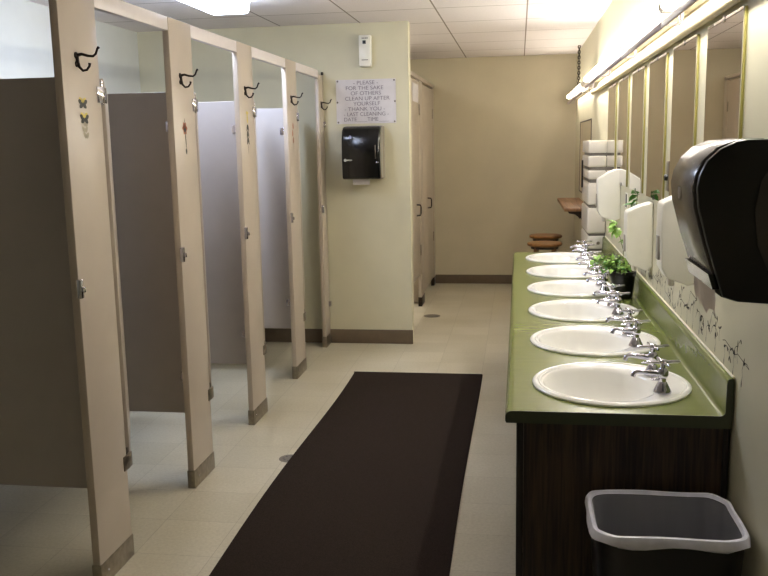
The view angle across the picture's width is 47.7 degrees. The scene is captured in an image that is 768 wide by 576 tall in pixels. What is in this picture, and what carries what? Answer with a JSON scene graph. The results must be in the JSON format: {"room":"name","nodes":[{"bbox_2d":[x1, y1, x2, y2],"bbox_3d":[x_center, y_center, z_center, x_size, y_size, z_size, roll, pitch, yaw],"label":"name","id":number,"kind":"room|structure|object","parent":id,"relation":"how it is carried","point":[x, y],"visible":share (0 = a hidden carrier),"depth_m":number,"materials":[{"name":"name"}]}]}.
{"room":"public restroom","nodes":[
{"label":"public restroom","id":0,"kind":"room"},
{"bbox_2d":[0,0,140,93],"bbox_3d":[-2.296,-0.381,4.576,0.100,2.435,10.950,0,10,9],"label":"wall","id":1,"kind":"structure","parent":0,"point":[25,29],"depth_m":5.38,"materials":[{"name":"paint"}]},
{"bbox_2d":[0,77,86,487],"bbox_3d":[-1.744,0.005,3.167,1.422,1.468,0.034,0,10,9],"label":"wall","id":2,"kind":"structure","parent":1,"relation":"attached to","point":[42,444],"depth_m":3.09,"materials":[{"name":"beige laminate"}]},
{"bbox_2d":[107,92,184,412],"bbox_3d":[-1.606,-0.145,4.056,1.422,1.468,0.034,0,10,9],"label":"wall","id":3,"kind":"structure","parent":1,"relation":"attached to","point":[138,123],"depth_m":3.96,"materials":[{"name":"beige laminate"}]},
{"bbox_2d":[197,101,245,363],"bbox_3d":[-1.467,-0.295,4.948,1.422,1.468,0.034,0,10,9],"label":"wall","id":4,"kind":"structure","parent":1,"relation":"attached to","point":[216,120],"depth_m":4.85,"materials":[{"name":"beige laminate"}]},
{"bbox_2d":[256,108,290,327],"bbox_3d":[-1.320,-0.455,5.896,1.422,1.468,0.034,0,10,9],"label":"wall","id":5,"kind":"structure","parent":1,"relation":"attached to","point":[269,121],"depth_m":5.79,"materials":[{"name":"grey metal"}]},
{"bbox_2d":[0,283,546,575],"bbox_3d":[-0.486,0.880,4.507,3.714,0.100,10.950,0,10,9],"label":"floor","id":6,"kind":"structure","parent":0,"point":[177,529],"depth_m":4.27,"materials":[{"name":"tile"}]},
{"bbox_2d":[48,0,133,575],"bbox_3d":[-0.979,0.015,3.075,0.116,2.091,0.309,0,10,9],"label":"pilaster","id":7,"kind":"object","parent":6,"relation":"on","point":[80,94],"visible":1,"depth_m":3.02,"materials":[{"name":"beige metal"}]},
{"bbox_2d":[99,79,129,452],"bbox_3d":[-1.089,-0.077,3.501,0.036,1.450,0.600,-4,10,-16],"label":"door","id":8,"kind":"structure","parent":7,"relation":"attached to","point":[105,113],"depth_m":3.27,"materials":[{"name":"grey metal"}]},
{"bbox_2d":[94,0,317,77],"bbox_3d":[-0.840,-1.202,4.190,0.026,0.057,4.509,0,10,9],"label":"headrail","id":9,"kind":"object","parent":7,"relation":"attached to","point":[118,8],"visible":0.79,"depth_m":3.93,"materials":[{"name":"metal"}]},
{"bbox_2d":[162,17,214,487],"bbox_3d":[-0.841,-0.135,3.964,0.116,2.091,0.309,0,10,9],"label":"pilaster","id":10,"kind":"object","parent":6,"relation":"on","point":[182,104],"visible":0.99,"depth_m":3.91,"materials":[{"name":"beige metal"}]},
{"bbox_2d":[194,93,211,385],"bbox_3d":[-0.929,-0.229,4.397,0.036,1.450,0.600,-3,10,-11],"label":"door","id":11,"kind":"structure","parent":10,"relation":"attached to","point":[196,118],"depth_m":4.11,"materials":[{"name":"beige laminate"}]},
{"bbox_2d":[232,41,267,424],"bbox_3d":[-0.702,-0.285,4.856,0.116,2.091,0.309,0,10,9],"label":"pilaster","id":12,"kind":"object","parent":6,"relation":"on","point":[244,105],"visible":1,"depth_m":4.80,"materials":[{"name":"beige laminate"}]},
{"bbox_2d":[254,102,264,339],"bbox_3d":[-0.772,-0.380,5.293,0.036,1.450,0.600,-2,9,-8],"label":"door","id":13,"kind":"structure","parent":12,"relation":"attached to","point":[254,102],"depth_m":5.00,"materials":[{"name":"beige metal"}]},
{"bbox_2d":[279,454,292,461],"bbox_3d":[-0.471,0.853,4.352,0.110,0.002,0.110,0,10,9],"label":"floor drain","id":14,"kind":"object","parent":6,"relation":"on","point":[285,458],"visible":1,"depth_m":4.35,"materials":[{"name":"grey metal"}]},
{"bbox_2d":[281,59,306,378],"bbox_3d":[-0.555,-0.445,5.803,0.116,2.091,0.309,0,10,9],"label":"pilaster","id":15,"kind":"object","parent":6,"relation":"on","point":[289,94],"visible":0.98,"depth_m":5.75,"materials":[{"name":"beige metal"}]},
{"bbox_2d":[297,108,304,308],"bbox_3d":[-0.610,-0.541,6.243,0.036,1.450,0.600,-2,9,-5],"label":"door","id":16,"kind":"structure","parent":15,"relation":"attached to","point":[297,108],"depth_m":5.99,"materials":[{"name":"beige metal"}]},
{"bbox_2d":[314,72,331,347],"bbox_3d":[-0.428,-0.580,6.623,0.116,2.085,0.165,0,10,9],"label":"pilaster","id":17,"kind":"object","parent":6,"relation":"on","point":[319,103],"visible":0.98,"depth_m":6.59,"materials":[{"name":"beige laminate"}]},
{"bbox_2d":[209,371,482,575],"bbox_3d":[-0.099,0.928,3.834,0.892,0.008,4.270,0,10,9],"label":"carpet runner","id":18,"kind":"object","parent":6,"relation":"on","point":[375,487],"visible":1,"depth_m":3.91,"materials":[{"name":"brown carpet"}]},
{"bbox_2d":[414,279,418,301],"bbox_3d":[-0.644,-0.745,8.464,1.972,1.780,0.026,0,10,9],"label":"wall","id":19,"kind":"structure","parent":6,"relation":"on","point":[416,286],"depth_m":8.43,"materials":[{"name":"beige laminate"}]},
{"bbox_2d":[416,80,424,305],"bbox_3d":[0.346,-0.888,8.286,0.036,2.119,0.254,0,10,9],"label":"post","id":20,"kind":"object","parent":6,"relation":"on","point":[421,299],"visible":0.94,"depth_m":8.29,"materials":[{"name":"beige laminate"}]},
{"bbox_2d":[422,85,433,290],"bbox_3d":[0.461,-1.029,8.878,0.070,2.000,0.983,0,10,9],"label":"door","id":21,"kind":"structure","parent":20,"relation":"attached to","point":[427,111],"depth_m":8.85,"materials":[{"name":"beige metal"}]},
{"bbox_2d":[424,314,439,317],"bbox_3d":[0.435,0.252,7.875,0.150,0.002,0.150,0,10,9],"label":"floor drain","id":22,"kind":"object","parent":6,"relation":"on","point":[427,315],"visible":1,"depth_m":7.88,"materials":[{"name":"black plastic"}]},
{"bbox_2d":[429,88,435,285],"bbox_3d":[0.527,-1.084,9.446,0.036,2.119,0.164,0,10,9],"label":"post","id":23,"kind":"object","parent":6,"relation":"on","point":[433,281],"visible":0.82,"depth_m":9.41,"materials":[{"name":"beige metal"}]},
{"bbox_2d":[527,240,561,251],"bbox_3d":[1.444,-0.089,7.825,0.314,0.649,0.314,0,10,9],"label":"stool","id":24,"kind":"object","parent":6,"relation":"on","point":[544,244],"visible":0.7,"depth_m":7.68,"materials":[{"name":"brown wood"}]},
{"bbox_2d":[529,233,561,251],"bbox_3d":[1.568,-0.194,8.444,0.314,0.649,0.314,0,10,9],"label":"stool","id":25,"kind":"object","parent":6,"relation":"on","point":[539,236],"visible":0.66,"depth_m":8.31,"materials":[{"name":"brown wood"}]},
{"bbox_2d":[516,423,729,575],"bbox_3d":[0.960,0.455,4.316,0.591,0.740,3.644,0,10,9],"label":"vanity cabinet","id":26,"kind":"object","parent":6,"relation":"on","point":[563,463],"visible":0.46,"depth_m":2.52,"materials":[{"name":"brown wood"}]},
{"bbox_2d":[505,236,734,428],"bbox_3d":[0.938,0.015,4.243,0.628,0.148,3.680,0,10,9],"label":"countertop","id":27,"kind":"structure","parent":26,"relation":"on","point":[710,398],"depth_m":2.89,"materials":[{"name":"green laminate"}]},
{"bbox_2d":[526,252,600,263],"bbox_3d":[1.177,-0.132,5.715,0.487,0.149,0.499,0,10,9],"label":"sink","id":28,"kind":"object","parent":27,"relation":"in","point":[550,257],"visible":0.42,"depth_m":5.87,"materials":[{"name":"white ceramic"}]},
{"bbox_2d":[526,264,608,278],"bbox_3d":[1.085,-0.032,5.124,0.487,0.149,0.499,0,10,9],"label":"sink","id":29,"kind":"object","parent":27,"relation":"in","point":[570,271],"visible":0.43,"depth_m":5.27,"materials":[{"name":"white ceramic"}]},
{"bbox_2d":[527,280,610,296],"bbox_3d":[0.993,0.067,4.533,0.487,0.149,0.499,0,10,9],"label":"sink","id":30,"kind":"object","parent":27,"relation":"in","point":[559,288],"visible":0.47,"depth_m":4.68,"materials":[{"name":"white ceramic"}]},
{"bbox_2d":[570,240,591,255],"bbox_3d":[1.309,-0.268,5.780,0.118,0.103,0.096,8,13,43],"label":"tap","id":31,"kind":"object","parent":27,"relation":"on","point":[583,241],"visible":0.59,"depth_m":5.76,"materials":[{"name":"silver metal"}]},
{"bbox_2d":[528,299,638,321],"bbox_3d":[0.901,0.167,3.943,0.487,0.149,0.499,0,10,9],"label":"sink","id":32,"kind":"object","parent":27,"relation":"in","point":[570,310],"visible":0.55,"depth_m":4.09,"materials":[{"name":"white ceramic"}]},
{"bbox_2d":[572,243,594,259],"bbox_3d":[1.278,-0.235,5.581,0.118,0.103,0.096,8,13,43],"label":"tap","id":33,"kind":"object","parent":27,"relation":"on","point":[586,249],"visible":0.78,"depth_m":5.56,"materials":[{"name":"silver metal"}]},
{"bbox_2d":[576,251,600,268],"bbox_3d":[1.218,-0.169,5.189,0.118,0.103,0.096,8,13,43],"label":"tap","id":34,"kind":"object","parent":27,"relation":"on","point":[589,252],"visible":0.66,"depth_m":5.17,"materials":[{"name":"silver metal"}]},
{"bbox_2d":[578,255,602,271],"bbox_3d":[1.187,-0.135,4.990,0.118,0.103,0.096,8,13,43],"label":"tap","id":35,"kind":"object","parent":27,"relation":"on","point":[581,262],"visible":0.43,"depth_m":4.98,"materials":[{"name":"silver metal"}]},
{"bbox_2d":[583,265,603,285],"bbox_3d":[1.126,-0.069,4.598,0.118,0.103,0.096,8,13,43],"label":"tap","id":36,"kind":"object","parent":27,"relation":"on","point":[598,266],"visible":0.48,"depth_m":4.59,"materials":[{"name":"silver metal"}]},
{"bbox_2d":[530,325,660,356],"bbox_3d":[0.809,0.266,3.352,0.487,0.149,0.499,0,10,9],"label":"sink","id":37,"kind":"object","parent":27,"relation":"in","point":[579,340],"visible":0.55,"depth_m":3.49,"materials":[{"name":"white ceramic"}]},
{"bbox_2d":[586,272,609,290],"bbox_3d":[1.095,-0.035,4.400,0.118,0.103,0.096,8,13,43],"label":"tap","id":38,"kind":"object","parent":27,"relation":"on","point":[604,279],"visible":0.73,"depth_m":4.38,"materials":[{"name":"silver metal"}]},
{"bbox_2d":[592,283,624,306],"bbox_3d":[1.034,0.031,4.008,0.118,0.103,0.096,8,13,43],"label":"tap","id":39,"kind":"object","parent":27,"relation":"on","point":[613,286],"visible":0.76,"depth_m":3.99,"materials":[{"name":"silver metal"}]},
{"bbox_2d":[532,362,691,407],"bbox_3d":[0.718,0.366,2.761,0.487,0.149,0.499,0,10,9],"label":"sink","id":40,"kind":"object","parent":27,"relation":"in","point":[603,384],"visible":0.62,"depth_m":2.89,"materials":[{"name":"white ceramic"}]},
{"bbox_2d":[596,290,629,315],"bbox_3d":[1.003,0.064,3.809,0.118,0.103,0.096,8,13,43],"label":"tap","id":41,"kind":"object","parent":27,"relation":"on","point":[617,301],"visible":0.99,"depth_m":3.79,"materials":[{"name":"silver metal"}]},
{"bbox_2d":[589,190,638,298],"bbox_3d":[1.106,-0.212,4.197,0.231,0.530,0.414,0,10,9],"label":"potted plant","id":42,"kind":"object","parent":27,"relation":"on","point":[620,272],"visible":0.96,"depth_m":4.18,"materials":[{"name":"green plant"}]},
{"bbox_2d":[605,307,642,335],"bbox_3d":[0.942,0.130,3.417,0.118,0.103,0.096,8,13,43],"label":"tap","id":43,"kind":"object","parent":27,"relation":"on","point":[629,311],"visible":0.81,"depth_m":3.40,"materials":[{"name":"silver metal"}]},
{"bbox_2d":[610,317,650,347],"bbox_3d":[0.911,0.164,3.218,0.118,0.103,0.096,8,13,43],"label":"tap","id":44,"kind":"object","parent":27,"relation":"on","point":[635,330],"visible":0.99,"depth_m":3.20,"materials":[{"name":"silver metal"}]},
{"bbox_2d":[623,342,668,376],"bbox_3d":[0.851,0.230,2.826,0.118,0.103,0.096,8,13,43],"label":"tap","id":45,"kind":"object","parent":27,"relation":"on","point":[651,356],"visible":0.8,"depth_m":2.81,"materials":[{"name":"silver metal"}]},
{"bbox_2d":[631,357,680,394],"bbox_3d":[0.820,0.263,2.628,0.118,0.103,0.096,8,13,43],"label":"tap","id":46,"kind":"object","parent":27,"relation":"on","point":[662,387],"visible":1,"depth_m":2.61,"materials":[{"name":"silver metal"}]},
{"bbox_2d":[585,490,750,575],"bbox_3d":[0.743,0.873,2.341,0.400,0.568,0.325,0,10,9],"label":"waste bin","id":47,"kind":"object","parent":6,"relation":"on","point":[632,532],"visible":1,"depth_m":2.30,"materials":[{"name":"black plastic"}]},
{"bbox_3d":[0.161,-0.687,7.092,0.036,2.119,0.704,0,10,9],"label":"post","id":48,"kind":"object","parent":6,"relation":"on","visible":0},
{"bbox_2d":[411,78,421,282],"bbox_3d":[0.290,-0.951,7.771,0.070,1.785,0.748,0,10,9],"label":"door","id":49,"kind":"structure","parent":48,"relation":"attached to","point":[415,107],"depth_m":7.84,"materials":[{"name":"beige metal"}]},
{"bbox_2d":[412,82,417,102],"bbox_3d":[0.279,-1.737,7.728,0.002,0.160,0.440,0,10,9],"label":"paper sheet","id":50,"kind":"object","parent":49,"relation":"attached to","point":[414,86],"visible":1,"depth_m":7.66,"materials":[{"name":"white paper"}]},
{"bbox_2d":[410,70,433,88],"bbox_3d":[0.302,-1.927,7.961,0.038,0.032,2.845,0,10,9],"label":"headrail","id":51,"kind":"object","parent":48,"relation":"on","point":[413,75],"visible":0.44,"depth_m":8.20,"materials":[{"name":"beige metal"}]},
{"bbox_2d":[137,21,413,342],"bbox_3d":[-0.833,-0.779,6.806,2.107,2.435,0.120,0,10,9],"label":"wall","id":52,"kind":"structure","parent":0,"point":[370,227],"depth_m":6.66,"materials":[{"name":"beige paint"}]},
{"bbox_2d":[265,328,412,343],"bbox_3d":[-0.817,0.377,6.934,2.113,0.111,0.006,0,10,9],"label":"baseboard","id":53,"kind":"structure","parent":52,"relation":"attached to","point":[271,334],"depth_m":6.84,"materials":[{"name":"brown plastic"}]},
{"bbox_2d":[342,125,385,184],"bbox_3d":[-0.151,-0.990,6.481,0.292,0.434,0.240,0,10,9],"label":"dispenser","id":54,"kind":"object","parent":52,"relation":"attached to","point":[363,147],"visible":1,"depth_m":6.38,"materials":[{"name":"black plastic"}]},
{"bbox_2d":[359,35,371,66],"bbox_3d":[-0.138,-1.754,6.434,0.089,0.227,0.072,0,10,9],"label":"air freshener","id":55,"kind":"object","parent":52,"relation":"attached to","point":[365,41],"visible":1,"depth_m":6.41,"materials":[{"name":"white plastic"}]},
{"bbox_2d":[336,78,395,123],"bbox_3d":[-0.136,-1.400,6.523,0.455,0.326,0.010,0,10,9],"label":"notice","id":56,"kind":"object","parent":52,"relation":"attached to","point":[358,101],"visible":1,"depth_m":6.53,"materials":[{"name":"white paper"}]},
{"bbox_2d":[26,0,611,59],"bbox_3d":[-0.536,-1.621,4.093,3.714,0.100,10.950,0,10,9],"label":"ceiling","id":57,"kind":"structure","parent":0,"point":[439,29],"depth_m":6.25,"materials":[{"name":"tile"}]},
{"bbox_2d":[179,0,248,14],"bbox_3d":[-1.026,-1.608,4.674,0.272,0.096,1.240,0,10,9],"label":"ceiling light","id":58,"kind":"object","parent":57,"relation":"attached to","point":[215,7],"visible":1,"depth_m":5.01,"materials":[{"name":"white plastic"}]},
{"bbox_2d":[567,45,592,103],"bbox_3d":[1.780,-1.989,7.929,0.111,0.531,2.044,0,10,9],"label":"strip light","id":59,"kind":"object","parent":57,"relation":"hanging from","point":[582,91],"visible":0.98,"depth_m":8.07,"materials":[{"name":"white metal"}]},
{"bbox_2d":[410,54,576,283],"bbox_3d":[0.311,-1.262,9.588,3.514,2.435,0.100,0,10,9],"label":"wall","id":60,"kind":"structure","parent":0,"point":[505,126],"depth_m":9.36,"materials":[{"name":"beige paint"}]},
{"bbox_2d":[436,275,511,283],"bbox_3d":[1.319,-0.097,9.573,1.504,0.099,0.006,0,10,9],"label":"baseboard","id":61,"kind":"structure","parent":60,"relation":"attached to","point":[472,279],"depth_m":9.62,"materials":[{"name":"brown plastic"}]},
{"bbox_2d":[574,0,767,575],"bbox_3d":[1.275,-0.361,4.024,0.100,2.435,10.950,0,10,9],"label":"wall","id":62,"kind":"structure","parent":0,"point":[747,475],"depth_m":2.45,"materials":[{"name":"beige paint"}]},
{"bbox_2d":[557,198,583,218],"bbox_3d":[1.728,-0.683,7.978,0.213,0.201,1.400,0,10,9],"label":"wall shelf","id":63,"kind":"object","parent":62,"relation":"attached to","point":[570,205],"visible":0.77,"depth_m":7.62,"materials":[{"name":"brown wood"}]},
{"bbox_2d":[579,118,591,192],"bbox_3d":[1.821,-1.179,7.880,0.005,0.670,1.340,0,10,9],"label":"framed mirror","id":64,"kind":"object","parent":62,"relation":"attached to","point":[585,126],"visible":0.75,"depth_m":8.05,"materials":[{"name":"beige mirror"}]},
{"bbox_2d":[581,140,606,251],"bbox_3d":[1.498,-0.633,6.241,0.140,0.840,0.571,0,10,9],"label":"dispenser","id":65,"kind":"object","parent":62,"relation":"attached to","point":[594,161],"visible":0.72,"depth_m":5.99,"materials":[{"name":"white plastic"}]},
{"bbox_2d":[583,65,613,89],"bbox_3d":[1.486,-1.466,6.042,0.111,0.096,1.214,0,10,9],"label":"strip light","id":66,"kind":"object","parent":62,"relation":"attached to","point":[590,78],"visible":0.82,"depth_m":6.05,"materials":[{"name":"white plastic"}]},
{"bbox_2d":[596,169,620,221],"bbox_3d":[1.333,-0.550,5.174,0.137,0.312,0.110,0,10,9],"label":"soap dispenser","id":67,"kind":"object","parent":62,"relation":"attached to","point":[608,188],"visible":0.95,"depth_m":5.12,"materials":[{"name":"white plastic"}]},
{"bbox_2d":[607,83,617,171],"bbox_3d":[1.459,-0.992,5.567,0.014,0.608,0.445,0,10,9],"label":"wall mirror","id":68,"kind":"object","parent":62,"relation":"attached to","point":[613,90],"visible":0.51,"depth_m":5.49,"materials":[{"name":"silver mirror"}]},
{"bbox_2d":[598,41,641,77],"bbox_3d":[1.299,-1.264,4.843,0.111,0.096,1.214,0,10,9],"label":"strip light","id":69,"kind":"object","parent":62,"relation":"attached to","point":[604,64],"visible":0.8,"depth_m":4.80,"materials":[{"name":"white plastic"}]},
{"bbox_2d":[598,62,609,69],"bbox_3d":[1.370,-1.387,5.418,0.074,0.044,0.027,0,10,9],"label":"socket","id":70,"kind":"object","parent":69,"relation":"attached to","point":[608,63],"depth_m":5.41,"materials":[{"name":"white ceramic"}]},
{"bbox_2d":[617,75,629,186],"bbox_3d":[1.365,-0.890,4.964,0.014,0.608,0.445,0,10,9],"label":"wall mirror","id":71,"kind":"object","parent":62,"relation":"attached to","point":[624,84],"visible":0.85,"depth_m":4.90,"materials":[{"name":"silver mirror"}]},
{"bbox_2d":[625,193,627,208],"bbox_3d":[1.344,-0.484,4.819,0.006,0.087,0.100,0,10,9],"label":"wall outlet","id":72,"kind":"object","parent":62,"relation":"attached to","point":[626,195],"visible":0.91,"depth_m":4.80,"materials":[{"name":"white plastic"}]},
{"bbox_2d":[629,66,646,192],"bbox_3d":[1.271,-0.789,4.361,0.014,0.608,0.445,0,10,9],"label":"wall mirror","id":73,"kind":"object","parent":62,"relation":"attached to","point":[638,111],"visible":0.94,"depth_m":4.30,"materials":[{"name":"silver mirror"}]},
{"bbox_2d":[623,201,653,270],"bbox_3d":[1.149,-0.232,3.942,0.120,0.313,0.110,0,10,9],"label":"soap dispenser","id":74,"kind":"object","parent":62,"relation":"attached to","point":[638,219],"visible":1,"depth_m":3.89,"materials":[{"name":"white plastic"}]},
{"bbox_2d":[620,1,690,59],"bbox_3d":[1.113,-1.061,3.642,0.111,0.096,1.214,0,10,9],"label":"strip light","id":75,"kind":"object","parent":62,"relation":"attached to","point":[630,43],"visible":0.77,"depth_m":3.54,"materials":[{"name":"white plastic"}]},
{"bbox_2d":[620,39,635,48],"bbox_3d":[1.184,-1.184,4.217,0.074,0.044,0.027,0,10,9],"label":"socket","id":76,"kind":"object","parent":75,"relation":"attached to","point":[633,42],"depth_m":4.21,"materials":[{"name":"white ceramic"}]},
{"bbox_2d":[657,1,671,13],"bbox_3d":[1.004,-0.990,3.064,0.074,0.044,0.027,0,10,9],"label":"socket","id":77,"kind":"object","parent":75,"relation":"attached to","point":[658,8],"depth_m":3.06,"materials":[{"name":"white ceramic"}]},
{"bbox_2d":[646,52,668,200],"bbox_3d":[1.178,-0.687,3.757,0.014,0.608,0.445,0,10,9],"label":"wall mirror","id":78,"kind":"object","parent":62,"relation":"attached to","point":[658,78],"visible":0.88,"depth_m":3.70,"materials":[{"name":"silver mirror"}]},
{"bbox_2d":[664,161,669,191],"bbox_3d":[1.131,-0.448,3.483,0.020,0.120,0.050,0,10,9],"label":"switch plate","id":79,"kind":"object","parent":62,"relation":"attached to","point":[666,176],"visible":0.96,"depth_m":3.47,"materials":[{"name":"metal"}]},
{"bbox_2d":[591,0,742,94],"bbox_3d":[1.233,-1.089,4.165,0.030,0.029,5.650,0,10,9],"label":"conduit","id":80,"kind":"object","parent":62,"relation":"attached to","point":[724,5],"visible":1,"depth_m":3.13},
{"bbox_2d":[601,236,733,415],"bbox_3d":[1.227,0.001,4.196,0.032,0.108,3.678,0,10,9],"label":"backsplash","id":81,"kind":"structure","parent":62,"relation":"attached to","point":[712,379],"depth_m":3.02,"materials":[{"name":"green laminate"}]},
{"bbox_2d":[655,195,693,285],"bbox_3d":[0.981,-0.165,2.903,0.134,0.322,0.110,0,10,9],"label":"soap dispenser","id":82,"kind":"object","parent":62,"relation":"attached to","point":[671,253],"visible":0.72,"depth_m":2.86,"materials":[{"name":"white plastic"}]},
{"bbox_2d":[660,0,705,27],"bbox_3d":[0.926,-0.858,2.440,0.111,0.096,1.214,0,10,9],"label":"strip light","id":83,"kind":"object","parent":62,"relation":"attached to","point":[677,7],"visible":1,"depth_m":2.90,"materials":[{"name":"white plastic"}]},
{"bbox_2d":[660,0,681,12],"bbox_3d":[0.997,-0.981,3.015,0.074,0.044,0.027,0,10,9],"label":"bulb","id":84,"kind":"object","parent":83,"relation":"attached to","point":[679,2],"depth_m":3.01,"materials":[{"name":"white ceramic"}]},
{"bbox_2d":[669,34,699,195],"bbox_3d":[1.084,-0.585,3.154,0.014,0.608,0.445,0,10,9],"label":"wall mirror","id":85,"kind":"object","parent":62,"relation":"attached to","point":[686,54],"visible":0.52,"depth_m":3.10,"materials":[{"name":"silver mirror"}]},
{"bbox_2d":[638,269,748,384],"bbox_3d":[1.150,-0.008,3.561,0.001,0.143,2.683,0,10,9],"label":"vine","id":86,"kind":"object","parent":62,"relation":"attached to","point":[650,276],"visible":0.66,"depth_m":2.84,"materials":[{"name":"paint"}]},
{"bbox_2d":[671,138,767,314],"bbox_3d":[0.764,-0.132,1.866,0.246,0.372,0.288,0,10,9],"label":"dispenser","id":87,"kind":"object","parent":62,"relation":"attached to","point":[719,188],"visible":1,"depth_m":1.74,"materials":[{"name":"black plastic"}]},
{"bbox_2d":[685,258,718,289],"bbox_3d":[0.695,-0.033,1.905,0.024,0.032,0.255,0,10,9],"label":"paper towel","id":88,"kind":"object","parent":87,"relation":"attached to","point":[705,275],"depth_m":1.86,"materials":[{"name":"white paper"}]},
{"bbox_2d":[703,5,747,141],"bbox_3d":[0.990,-0.483,2.551,0.014,0.608,0.445,0,10,9],"label":"wall mirror","id":89,"kind":"object","parent":62,"relation":"attached to","point":[727,37],"visible":0.55,"depth_m":2.48,"materials":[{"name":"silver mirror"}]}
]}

